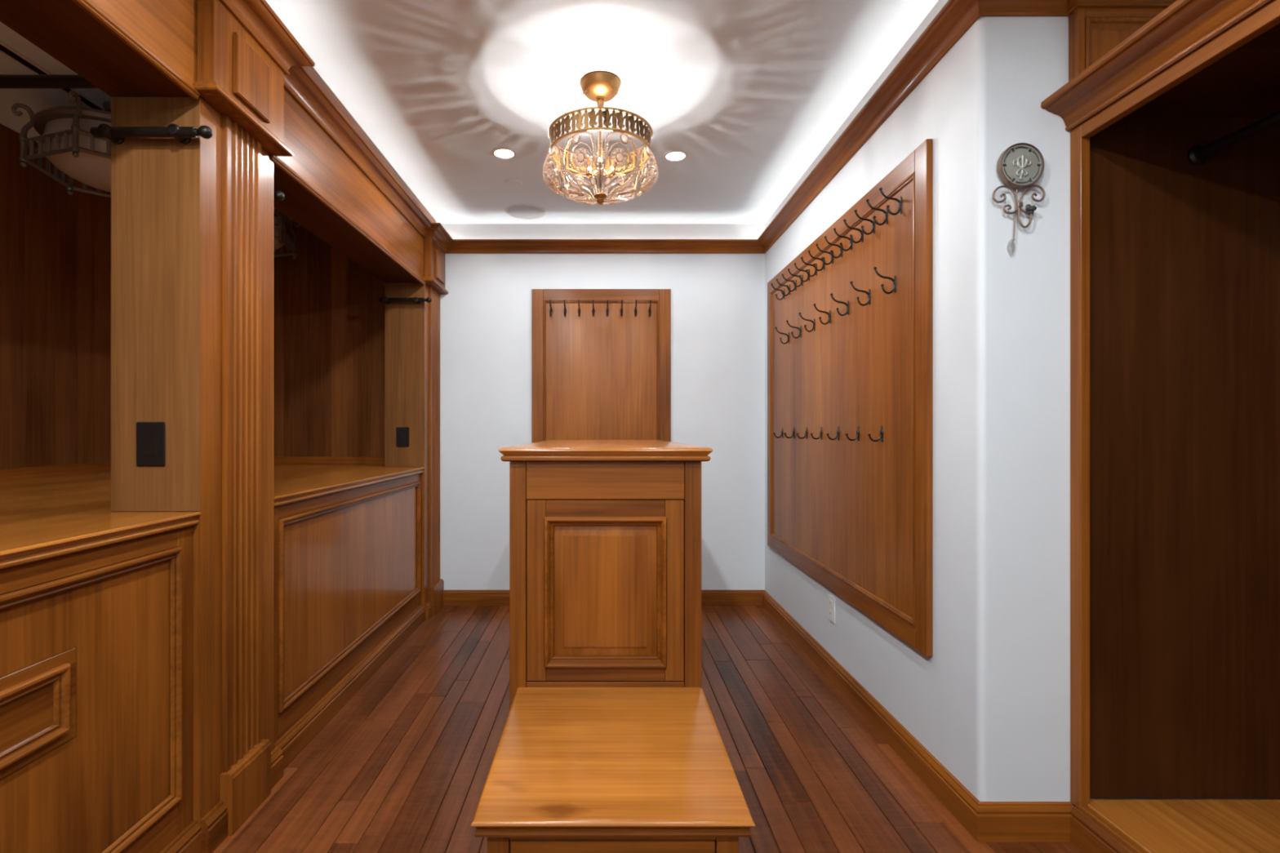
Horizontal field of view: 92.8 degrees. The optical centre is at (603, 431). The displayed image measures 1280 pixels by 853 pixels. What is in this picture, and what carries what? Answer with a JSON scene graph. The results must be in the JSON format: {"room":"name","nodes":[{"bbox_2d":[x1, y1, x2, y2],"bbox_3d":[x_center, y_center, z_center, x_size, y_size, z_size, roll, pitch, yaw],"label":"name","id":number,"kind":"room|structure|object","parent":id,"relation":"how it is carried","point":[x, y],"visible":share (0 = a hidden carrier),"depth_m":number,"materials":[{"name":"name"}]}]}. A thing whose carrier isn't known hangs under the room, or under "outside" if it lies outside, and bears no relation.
{"room":"changing room","nodes":[
{"label":"changing room","id":0,"kind":"room"},
{"bbox_2d":[0,123,111,468],"bbox_3d":[-2.970,-0.120,1.435,0.100,2.740,6.070,0,0,0],"label":"panel","id":1,"kind":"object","parent":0,"point":[55,244],"depth_m":3.21,"materials":[{"name":"brown wood"}]},
{"bbox_2d":[0,74,97,88],"bbox_3d":[-2.185,-1.150,2.000,1.468,0.040,0.040,0,0,0],"label":"rail","id":2,"kind":"object","parent":1,"relation":"attached to","point":[6,81],"visible":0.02,"depth_m":1.98,"materials":[{"name":"black metal"}]},
{"bbox_2d":[0,462,111,480],"bbox_3d":[-2.913,0.209,1.355,0.014,0.056,5.910,0,0,0],"label":"trim","id":3,"kind":"structure","parent":1,"relation":"attached to","point":[9,473],"depth_m":3.21,"materials":[{"name":"brown wood"}]},
{"bbox_2d":[0,0,435,286],"bbox_3d":[-1.313,-1.228,1.355,0.274,0.522,5.909,0,0,0],"label":"header beam","id":4,"kind":"structure","parent":0,"point":[122,47],"depth_m":1.78,"materials":[{"name":"brown wood"}]},
{"bbox_2d":[219,0,453,253],"bbox_3d":[-1.125,-1.317,1.385,0.124,0.081,5.970,0,0,0],"label":"trim","id":5,"kind":"structure","parent":4,"relation":"attached to","point":[257,17],"depth_m":2.45,"materials":[{"name":"brown wood"}]},
{"bbox_2d":[274,221,384,457],"bbox_3d":[-2.195,-0.120,4.390,1.490,2.740,0.160,0,0,0],"label":"wall","id":6,"kind":"structure","parent":0,"point":[329,313],"depth_m":4.31,"materials":[{"name":"brown wood"}]},
{"bbox_2d":[274,457,384,464],"bbox_3d":[-2.185,0.209,4.303,1.470,0.056,0.014,0,0,0],"label":"trim","id":7,"kind":"structure","parent":6,"relation":"attached to","point":[277,460],"depth_m":4.30,"materials":[{"name":"brown wood"}]},
{"bbox_2d":[0,0,938,223],"bbox_3d":[-0.360,-1.530,1.385,5.320,0.080,6.170,0,0,0],"label":"ceiling","id":8,"kind":"structure","parent":0,"point":[753,91],"depth_m":2.63,"materials":[{"name":"paint"}]},
{"bbox_2d":[0,40,53,74],"bbox_3d":[-2.324,-1.486,2.415,0.080,0.008,0.216,0,0,0],"label":"ceiling vent","id":9,"kind":"object","parent":8,"relation":"in","point":[19,58],"depth_m":2.43,"materials":[{"name":"white plastic"}]},
{"bbox_2d":[10,89,111,197],"bbox_3d":[-2.235,-1.302,2.800,0.706,0.374,0.613,0,0,17],"label":"light","id":10,"kind":"object","parent":8,"relation":"attached to","point":[66,141],"visible":0.44,"depth_m":2.57,"materials":[{"name":"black metal"}]},
{"bbox_2d":[57,88,104,110],"bbox_3d":[-2.324,-1.486,2.718,0.079,0.008,0.174,0,0,0],"label":"ceiling vent","id":11,"kind":"object","parent":8,"relation":"in","point":[86,101],"depth_m":2.73,"materials":[{"name":"white plastic"}]},
{"bbox_2d":[274,208,300,259],"bbox_3d":[-2.250,-1.302,3.760,0.706,0.374,0.613,0,0,17],"label":"light","id":12,"kind":"object","parent":8,"relation":"attached to","point":[282,223],"visible":0.23,"depth_m":3.81,"materials":[{"name":"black metal"}]},
{"bbox_2d":[491,147,516,159],"bbox_3d":[-0.533,-1.487,3.260,0.134,0.005,0.134,0,0,0],"label":"recessed light","id":13,"kind":"object","parent":8,"relation":"in","point":[500,153],"visible":1,"depth_m":3.25,"materials":[{"name":"white plastic"}]},
{"bbox_2d":[504,204,546,219],"bbox_3d":[-0.530,-1.487,4.127,0.277,0.006,0.277,0,0,0],"label":"ceiling speaker","id":14,"kind":"object","parent":8,"relation":"attached to","point":[524,211],"visible":1,"depth_m":4.12,"materials":[{"name":"grey plastic"}]},
{"bbox_2d":[542,71,658,205],"bbox_3d":[-0.013,-1.229,2.600,0.446,0.520,0.446,0,0,45],"label":"chandelier","id":15,"kind":"object","parent":8,"relation":"hanging from","point":[600,87],"visible":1,"depth_m":2.51,"materials":[{"name":"gold metal"}]},
{"bbox_2d":[662,150,688,161],"bbox_3d":[0.389,-1.487,3.290,0.134,0.005,0.134,0,0,0],"label":"recessed light","id":16,"kind":"object","parent":8,"relation":"in","point":[673,155],"visible":1,"depth_m":3.29,"materials":[{"name":"white plastic"}]},
{"bbox_2d":[440,223,764,590],"bbox_3d":[0.004,-0.120,4.420,2.908,2.740,0.100,0,0,0],"label":"wall","id":17,"kind":"structure","parent":0,"point":[717,300],"depth_m":4.37,"materials":[{"name":"grey paint"}]},
{"bbox_2d":[531,288,671,443],"bbox_3d":[-0.017,-0.112,4.356,0.994,1.810,0.026,0,0,0],"label":"board","id":18,"kind":"object","parent":17,"relation":"attached to","point":[599,376],"visible":0.6,"depth_m":4.36,"materials":[{"name":"brown wood"}]},
{"bbox_2d":[549,299,552,315],"bbox_3d":[-0.377,-0.872,4.314,0.023,0.107,0.088,0,0,0],"label":"coat hook","id":19,"kind":"object","parent":18,"relation":"attached to","point":[550,309],"visible":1,"depth_m":4.32,"materials":[{"name":"black metal"}]},
{"bbox_2d":[563,299,566,315],"bbox_3d":[-0.276,-0.872,4.314,0.023,0.107,0.088,0,0,0],"label":"coat hook","id":20,"kind":"object","parent":18,"relation":"attached to","point":[565,308],"visible":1,"depth_m":4.32,"materials":[{"name":"black metal"}]},
{"bbox_2d":[577,299,581,315],"bbox_3d":[-0.175,-0.872,4.314,0.023,0.107,0.088,0,0,0],"label":"coat hook","id":21,"kind":"object","parent":18,"relation":"attached to","point":[579,308],"visible":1,"depth_m":4.32,"materials":[{"name":"black metal"}]},
{"bbox_2d":[591,299,595,315],"bbox_3d":[-0.073,-0.872,4.314,0.023,0.107,0.088,0,0,0],"label":"coat hook","id":22,"kind":"object","parent":18,"relation":"attached to","point":[593,308],"visible":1,"depth_m":4.33,"materials":[{"name":"black metal"}]},
{"bbox_2d":[605,299,608,315],"bbox_3d":[0.028,-0.872,4.314,0.023,0.107,0.088,0,0,0],"label":"coat hook","id":23,"kind":"object","parent":18,"relation":"attached to","point":[607,308],"visible":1,"depth_m":4.34,"materials":[{"name":"black metal"}]},
{"bbox_2d":[620,299,622,315],"bbox_3d":[0.129,-0.872,4.314,0.023,0.107,0.088,0,0,0],"label":"coat hook","id":24,"kind":"object","parent":18,"relation":"attached to","point":[621,308],"visible":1,"depth_m":4.31,"materials":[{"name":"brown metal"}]},
{"bbox_2d":[634,299,637,315],"bbox_3d":[0.230,-0.872,4.314,0.023,0.107,0.088,0,0,0],"label":"coat hook","id":25,"kind":"object","parent":18,"relation":"attached to","point":[635,308],"visible":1,"depth_m":4.33,"materials":[{"name":"black metal"}]},
{"bbox_2d":[648,299,651,315],"bbox_3d":[0.331,-0.872,4.314,0.023,0.107,0.088,0,0,0],"label":"coat hook","id":26,"kind":"object","parent":18,"relation":"attached to","point":[650,308],"visible":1,"depth_m":4.32,"materials":[{"name":"black metal"}]},
{"bbox_2d":[443,590,764,606],"bbox_3d":[0.006,1.195,4.359,2.304,0.110,0.022,0,0,0],"label":"baseboard","id":27,"kind":"structure","parent":17,"relation":"attached to","point":[451,597],"depth_m":4.35,"materials":[{"name":"brown wood"}]},
{"bbox_2d":[445,239,764,253],"bbox_3d":[0.011,-1.317,4.333,2.295,0.081,0.074,0,0,0],"label":"trim","id":28,"kind":"structure","parent":17,"relation":"attached to","point":[457,246],"depth_m":4.34,"materials":[{"name":"brown wood"}]},
{"bbox_2d":[212,606,1081,852],"bbox_3d":[-0.360,1.290,1.385,5.320,0.080,6.170,0,0,0],"label":"floor","id":29,"kind":"structure","parent":0,"point":[404,766],"depth_m":2.32,"materials":[{"name":"brown wood"}]},
{"bbox_2d":[0,525,202,852],"bbox_3d":[-1.318,0.763,0.669,0.276,0.973,2.238,0,0,0],"label":"base cabinet","id":30,"kind":"object","parent":29,"relation":"on","point":[96,644],"visible":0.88,"depth_m":1.46,"materials":[{"name":"brown wood"}]},
{"bbox_2d":[111,0,293,852],"bbox_3d":[-1.282,-0.018,1.979,0.335,2.536,0.452,0,0,0],"label":"pilaster","id":31,"kind":"object","parent":29,"relation":"on","point":[193,223],"visible":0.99,"depth_m":1.84,"materials":[{"name":"brown wood"}]},
{"bbox_2d":[136,422,164,466],"bbox_3d":[-1.329,0.038,1.785,0.085,0.130,0.008,0,0,0],"label":"wall outlet","id":32,"kind":"object","parent":31,"relation":"attached to","point":[150,436],"visible":1,"depth_m":1.78,"materials":[{"name":"black plastic"}]},
{"bbox_2d":[89,123,213,144],"bbox_3d":[-1.300,-0.862,1.760,0.341,0.037,0.056,0,0,0],"label":"rod","id":33,"kind":"object","parent":31,"relation":"attached to","point":[117,135],"visible":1,"depth_m":1.74,"materials":[{"name":"black metal"}]},
{"bbox_2d":[274,190,284,200],"bbox_3d":[-1.339,-0.862,2.219,0.341,0.037,0.056,0,0,0],"label":"rod","id":34,"kind":"object","parent":31,"relation":"attached to","point":[278,195],"visible":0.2,"depth_m":2.21,"materials":[{"name":"black metal"}]},
{"bbox_2d":[274,473,425,770],"bbox_3d":[-1.318,0.763,3.110,0.276,0.973,1.839,0,0,0],"label":"base cabinet","id":35,"kind":"object","parent":29,"relation":"on","point":[348,563],"visible":0.64,"depth_m":2.76,"materials":[{"name":"brown wood"}]},
{"bbox_2d":[0,464,424,569],"bbox_3d":[-2.052,0.256,1.355,1.736,0.037,5.910,0,0,0],"label":"countertop","id":36,"kind":"structure","parent":35,"relation":"on","point":[42,517],"depth_m":1.89,"materials":[{"name":"brown wood"}]},
{"bbox_2d":[384,236,448,619],"bbox_3d":[-1.282,-0.018,4.182,0.335,2.536,0.376,0,0,0],"label":"pilaster","id":37,"kind":"object","parent":29,"relation":"on","point":[411,329],"visible":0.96,"depth_m":4.03,"materials":[{"name":"brown wood"}]},
{"bbox_2d":[396,426,408,446],"bbox_3d":[-1.329,0.038,4.026,0.085,0.130,0.008,0,0,0],"label":"wall outlet","id":38,"kind":"object","parent":37,"relation":"attached to","point":[402,433],"visible":1,"depth_m":4.02,"materials":[{"name":"black plastic"}]},
{"bbox_2d":[378,297,431,303],"bbox_3d":[-1.300,-0.862,4.001,0.341,0.037,0.056,0,0,0],"label":"rod","id":39,"kind":"object","parent":37,"relation":"attached to","point":[386,300],"visible":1,"depth_m":3.98,"materials":[{"name":"black metal"}]},
{"bbox_2d":[498,440,712,709],"bbox_3d":[0.006,0.650,2.674,0.652,1.200,1.653,0,0,0],"label":"cabinet","id":40,"kind":"object","parent":29,"relation":"on","point":[605,535],"visible":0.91,"depth_m":1.88,"materials":[{"name":"brown wood"}]},
{"bbox_2d":[498,440,712,455],"bbox_3d":[0.006,0.062,2.674,0.652,0.025,1.653,0,0,0],"label":"island countertop","id":41,"kind":"structure","parent":40,"relation":"on","point":[549,447],"depth_m":1.86,"materials":[{"name":"brown wood"}]},
{"bbox_2d":[471,687,755,852],"bbox_3d":[0.019,1.020,1.553,0.576,0.460,0.646,0,0,0],"label":"bench","id":42,"kind":"object","parent":29,"relation":"on","point":[573,770],"visible":1,"depth_m":1.38,"materials":[{"name":"brown wood"}]},
{"bbox_2d":[1040,0,1279,852],"bbox_3d":[1.752,0.119,0.435,0.815,2.262,2.871,0,0,0],"label":"wardrobe","id":43,"kind":"object","parent":29,"relation":"on","point":[1175,262],"visible":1,"depth_m":1.85,"materials":[{"name":"brown wood"}]},
{"bbox_2d":[1068,8,1165,81],"bbox_3d":[1.792,-1.147,1.850,0.725,0.268,0.044,0,0,0],"label":"panel","id":44,"kind":"object","parent":43,"relation":"on","point":[1093,33],"visible":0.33,"depth_m":1.84,"materials":[{"name":"brown wood"}]},
{"bbox_2d":[1066,0,1176,16],"bbox_3d":[1.758,-1.317,1.817,0.804,0.081,0.111,0,0,0],"label":"trim","id":45,"kind":"structure","parent":43,"relation":"attached to","point":[1073,5],"depth_m":1.82,"materials":[{"name":"brown wood"}]},
{"bbox_2d":[1186,110,1279,165],"bbox_3d":[1.808,-0.840,0.441,0.064,0.064,2.822,0,0,0],"label":"clothes rod","id":46,"kind":"object","parent":43,"relation":"attached to","point":[1198,154],"visible":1,"depth_m":1.74,"materials":[{"name":"black metal"}]},
{"bbox_2d":[764,0,1279,810],"bbox_3d":[1.729,-0.120,3.121,1.142,2.740,2.498,0,0,0],"label":"wall","id":47,"kind":"structure","parent":0,"point":[991,703],"depth_m":1.87,"materials":[{"name":"grey paint"}]},
{"bbox_2d":[827,594,835,623],"bbox_3d":[1.154,0.899,3.083,0.008,0.128,0.085,0,0,0],"label":"wall outlet","id":48,"kind":"object","parent":47,"relation":"attached to","point":[831,600],"visible":1,"depth_m":3.07,"materials":[{"name":"white plastic"}]},
{"bbox_2d":[767,138,933,656],"bbox_3d":[1.144,-0.118,3.180,0.026,1.822,2.084,0,0,0],"label":"board","id":49,"kind":"object","parent":47,"relation":"attached to","point":[856,517],"visible":0.98,"depth_m":2.66,"materials":[{"name":"brown wood"}]},
{"bbox_2d":[770,283,785,300],"bbox_3d":[1.102,-0.883,3.850,0.088,0.107,0.023,0,0,0],"label":"coat hook","id":50,"kind":"object","parent":49,"relation":"attached to","point":[771,284],"visible":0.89,"depth_m":3.85,"materials":[{"name":"black metal"}]},
{"bbox_2d":[773,427,782,438],"bbox_3d":[1.115,0.011,3.886,0.061,0.066,0.023,0,0,0],"label":"coat hook","id":51,"kind":"object","parent":49,"relation":"attached to","point":[774,433],"visible":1,"depth_m":3.88,"materials":[{"name":"black metal"}]},
{"bbox_2d":[774,326,789,344],"bbox_3d":[1.102,-0.592,3.756,0.088,0.107,0.023,0,0,0],"label":"coat hook","id":52,"kind":"object","parent":49,"relation":"attached to","point":[775,327],"visible":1,"depth_m":3.75,"materials":[{"name":"black metal"}]},
{"bbox_2d":[776,278,790,296],"bbox_3d":[1.102,-0.883,3.734,0.088,0.107,0.023,0,0,0],"label":"coat hook","id":53,"kind":"object","parent":49,"relation":"attached to","point":[788,292],"visible":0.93,"depth_m":3.73,"materials":[{"name":"black metal"}]},
{"bbox_2d":[781,273,796,291],"bbox_3d":[1.102,-0.883,3.617,0.088,0.107,0.023,0,0,0],"label":"coat hook","id":54,"kind":"object","parent":49,"relation":"attached to","point":[782,274],"visible":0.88,"depth_m":3.61,"materials":[{"name":"black metal"}]},
{"bbox_2d":[784,427,794,438],"bbox_3d":[1.115,0.011,3.655,0.061,0.066,0.023,0,0,0],"label":"coat hook","id":55,"kind":"object","parent":49,"relation":"attached to","point":[793,434],"visible":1,"depth_m":3.65,"materials":[{"name":"black metal"}]},
{"bbox_2d":[786,320,801,338],"bbox_3d":[1.102,-0.592,3.527,0.088,0.107,0.023,0,0,0],"label":"coat hook","id":56,"kind":"object","parent":49,"relation":"attached to","point":[787,321],"visible":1,"depth_m":3.52,"materials":[{"name":"black metal"}]},
{"bbox_2d":[787,268,803,287],"bbox_3d":[1.102,-0.883,3.501,0.088,0.107,0.023,0,0,0],"label":"coat hook","id":57,"kind":"object","parent":49,"relation":"attached to","point":[802,277],"visible":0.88,"depth_m":3.50,"materials":[{"name":"black metal"}]},
{"bbox_2d":[793,262,809,282],"bbox_3d":[1.102,-0.883,3.385,0.088,0.107,0.023,0,0,0],"label":"coat hook","id":58,"kind":"object","parent":49,"relation":"attached to","point":[794,264],"visible":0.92,"depth_m":3.38,"materials":[{"name":"black metal"}]},
{"bbox_2d":[796,427,807,439],"bbox_3d":[1.115,0.011,3.423,0.061,0.066,0.023,0,0,0],"label":"coat hook","id":59,"kind":"object","parent":49,"relation":"attached to","point":[806,432],"visible":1,"depth_m":3.42,"materials":[{"name":"black metal"}]},
{"bbox_2d":[799,312,815,332],"bbox_3d":[1.102,-0.592,3.299,0.088,0.107,0.023,0,0,0],"label":"coat hook","id":60,"kind":"object","parent":49,"relation":"attached to","point":[809,320],"visible":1,"depth_m":3.30,"materials":[{"name":"black metal"}]},
{"bbox_2d":[800,257,817,276],"bbox_3d":[1.102,-0.883,3.268,0.088,0.107,0.023,0,0,0],"label":"coat hook","id":61,"kind":"object","parent":49,"relation":"attached to","point":[806,270],"visible":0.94,"depth_m":3.27,"materials":[{"name":"black metal"}]},
{"bbox_2d":[808,250,825,271],"bbox_3d":[1.102,-0.883,3.152,0.088,0.107,0.023,0,0,0],"label":"coat hook","id":62,"kind":"object","parent":49,"relation":"attached to","point":[809,251],"visible":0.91,"depth_m":3.15,"materials":[{"name":"black metal"}]},
{"bbox_2d":[810,426,822,439],"bbox_3d":[1.115,0.011,3.192,0.061,0.066,0.023,0,0,0],"label":"coat hook","id":63,"kind":"object","parent":49,"relation":"attached to","point":[820,431],"visible":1,"depth_m":3.19,"materials":[{"name":"black metal"}]},
{"bbox_2d":[813,303,831,324],"bbox_3d":[1.102,-0.592,3.071,0.088,0.107,0.023,0,0,0],"label":"coat hook","id":64,"kind":"object","parent":49,"relation":"attached to","point":[814,304],"visible":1,"depth_m":3.07,"materials":[{"name":"black metal"}]},
{"bbox_2d":[815,243,833,265],"bbox_3d":[1.102,-0.883,3.036,0.088,0.107,0.023,0,0,0],"label":"coat hook","id":65,"kind":"object","parent":49,"relation":"attached to","point":[816,244],"visible":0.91,"depth_m":3.03,"materials":[{"name":"black metal"}]},
{"bbox_2d":[826,426,839,439],"bbox_3d":[1.115,0.011,2.960,0.061,0.066,0.023,0,0,0],"label":"coat hook","id":66,"kind":"object","parent":49,"relation":"attached to","point":[837,431],"visible":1,"depth_m":2.96,"materials":[{"name":"black metal"}]},
{"bbox_2d":[824,235,843,257],"bbox_3d":[1.102,-0.883,2.920,0.088,0.107,0.023,0,0,0],"label":"coat hook","id":67,"kind":"object","parent":49,"relation":"attached to","point":[825,237],"visible":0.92,"depth_m":2.92,"materials":[{"name":"black metal"}]},
{"bbox_2d":[830,293,849,315],"bbox_3d":[1.102,-0.592,2.842,0.088,0.107,0.023,0,0,0],"label":"coat hook","id":68,"kind":"object","parent":49,"relation":"attached to","point":[847,304],"visible":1,"depth_m":2.84,"materials":[{"name":"black metal"}]},
{"bbox_2d":[833,227,853,251],"bbox_3d":[1.102,-0.883,2.803,0.088,0.107,0.023,0,0,0],"label":"coat hook","id":69,"kind":"object","parent":49,"relation":"attached to","point":[834,228],"visible":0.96,"depth_m":2.80,"materials":[{"name":"black metal"}]},
{"bbox_2d":[845,426,859,440],"bbox_3d":[1.115,0.011,2.728,0.061,0.066,0.023,0,0,0],"label":"coat hook","id":70,"kind":"object","parent":49,"relation":"attached to","point":[857,437],"visible":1,"depth_m":2.73,"materials":[{"name":"black metal"}]},
{"bbox_2d":[843,218,863,243],"bbox_3d":[1.102,-0.883,2.687,0.088,0.107,0.023,0,0,0],"label":"coat hook","id":71,"kind":"object","parent":49,"relation":"attached to","point":[861,238],"visible":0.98,"depth_m":2.68,"materials":[{"name":"black metal"}]},
{"bbox_2d":[849,280,871,306],"bbox_3d":[1.102,-0.592,2.614,0.088,0.107,0.023,0,0,0],"label":"coat hook","id":72,"kind":"object","parent":49,"relation":"attached to","point":[868,301],"visible":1,"depth_m":2.61,"materials":[{"name":"black metal"}]},
{"bbox_2d":[853,209,875,235],"bbox_3d":[1.102,-0.883,2.571,0.088,0.107,0.023,0,0,0],"label":"coat hook","id":73,"kind":"object","parent":49,"relation":"attached to","point":[873,224],"visible":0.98,"depth_m":2.57,"materials":[{"name":"black metal"}]},
{"bbox_2d":[867,426,883,441],"bbox_3d":[1.115,0.011,2.497,0.061,0.066,0.023,0,0,0],"label":"coat hook","id":74,"kind":"object","parent":49,"relation":"attached to","point":[881,437],"visible":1,"depth_m":2.49,"materials":[{"name":"black metal"}]},
{"bbox_2d":[866,199,888,225],"bbox_3d":[1.102,-0.883,2.454,0.088,0.107,0.023,0,0,0],"label":"coat hook","id":75,"kind":"object","parent":49,"relation":"attached to","point":[886,212],"visible":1,"depth_m":2.45,"materials":[{"name":"black metal"}]},
{"bbox_2d":[873,266,897,293],"bbox_3d":[1.102,-0.592,2.385,0.088,0.107,0.023,0,0,0],"label":"coat hook","id":76,"kind":"object","parent":49,"relation":"attached to","point":[895,282],"visible":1,"depth_m":2.38,"materials":[{"name":"black metal"}]},
{"bbox_2d":[879,187,902,215],"bbox_3d":[1.102,-0.883,2.338,0.088,0.107,0.023,0,0,0],"label":"coat hook","id":77,"kind":"object","parent":49,"relation":"attached to","point":[900,201],"visible":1,"depth_m":2.33,"materials":[{"name":"black metal"}]},
{"bbox_2d":[757,0,979,253],"bbox_3d":[1.121,-1.317,3.084,0.074,0.081,2.572,0,0,0],"label":"trim","id":78,"kind":"structure","parent":47,"relation":"attached to","point":[956,17],"depth_m":2.43,"materials":[{"name":"brown wood"}]},
{"bbox_2d":[762,590,979,841],"bbox_3d":[1.147,1.195,3.110,0.022,0.110,2.520,0,0,0],"label":"baseboard","id":79,"kind":"structure","parent":47,"relation":"attached to","point":[953,795],"depth_m":2.41,"materials":[{"name":"brown wood"}]},
{"bbox_2d":[991,142,1045,255],"bbox_3d":[1.264,-0.707,1.854,0.161,0.336,0.034,0,0,0],"label":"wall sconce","id":80,"kind":"object","parent":47,"relation":"attached to","point":[1020,165],"visible":1,"depth_m":1.85,"materials":[{"name":"grey metal"}]},
{"bbox_2d":[977,0,1068,16],"bbox_3d":[1.257,-1.317,1.835,0.346,0.081,0.074,0,0,0],"label":"trim","id":81,"kind":"structure","parent":47,"relation":"attached to","point":[986,7],"depth_m":1.86,"materials":[{"name":"brown wood"}]},
{"bbox_2d":[977,801,1072,842],"bbox_3d":[1.285,1.195,1.861,0.298,0.110,0.022,0,0,0],"label":"baseboard","id":82,"kind":"structure","parent":47,"relation":"attached to","point":[997,821],"depth_m":1.85,"materials":[{"name":"brown wood"}]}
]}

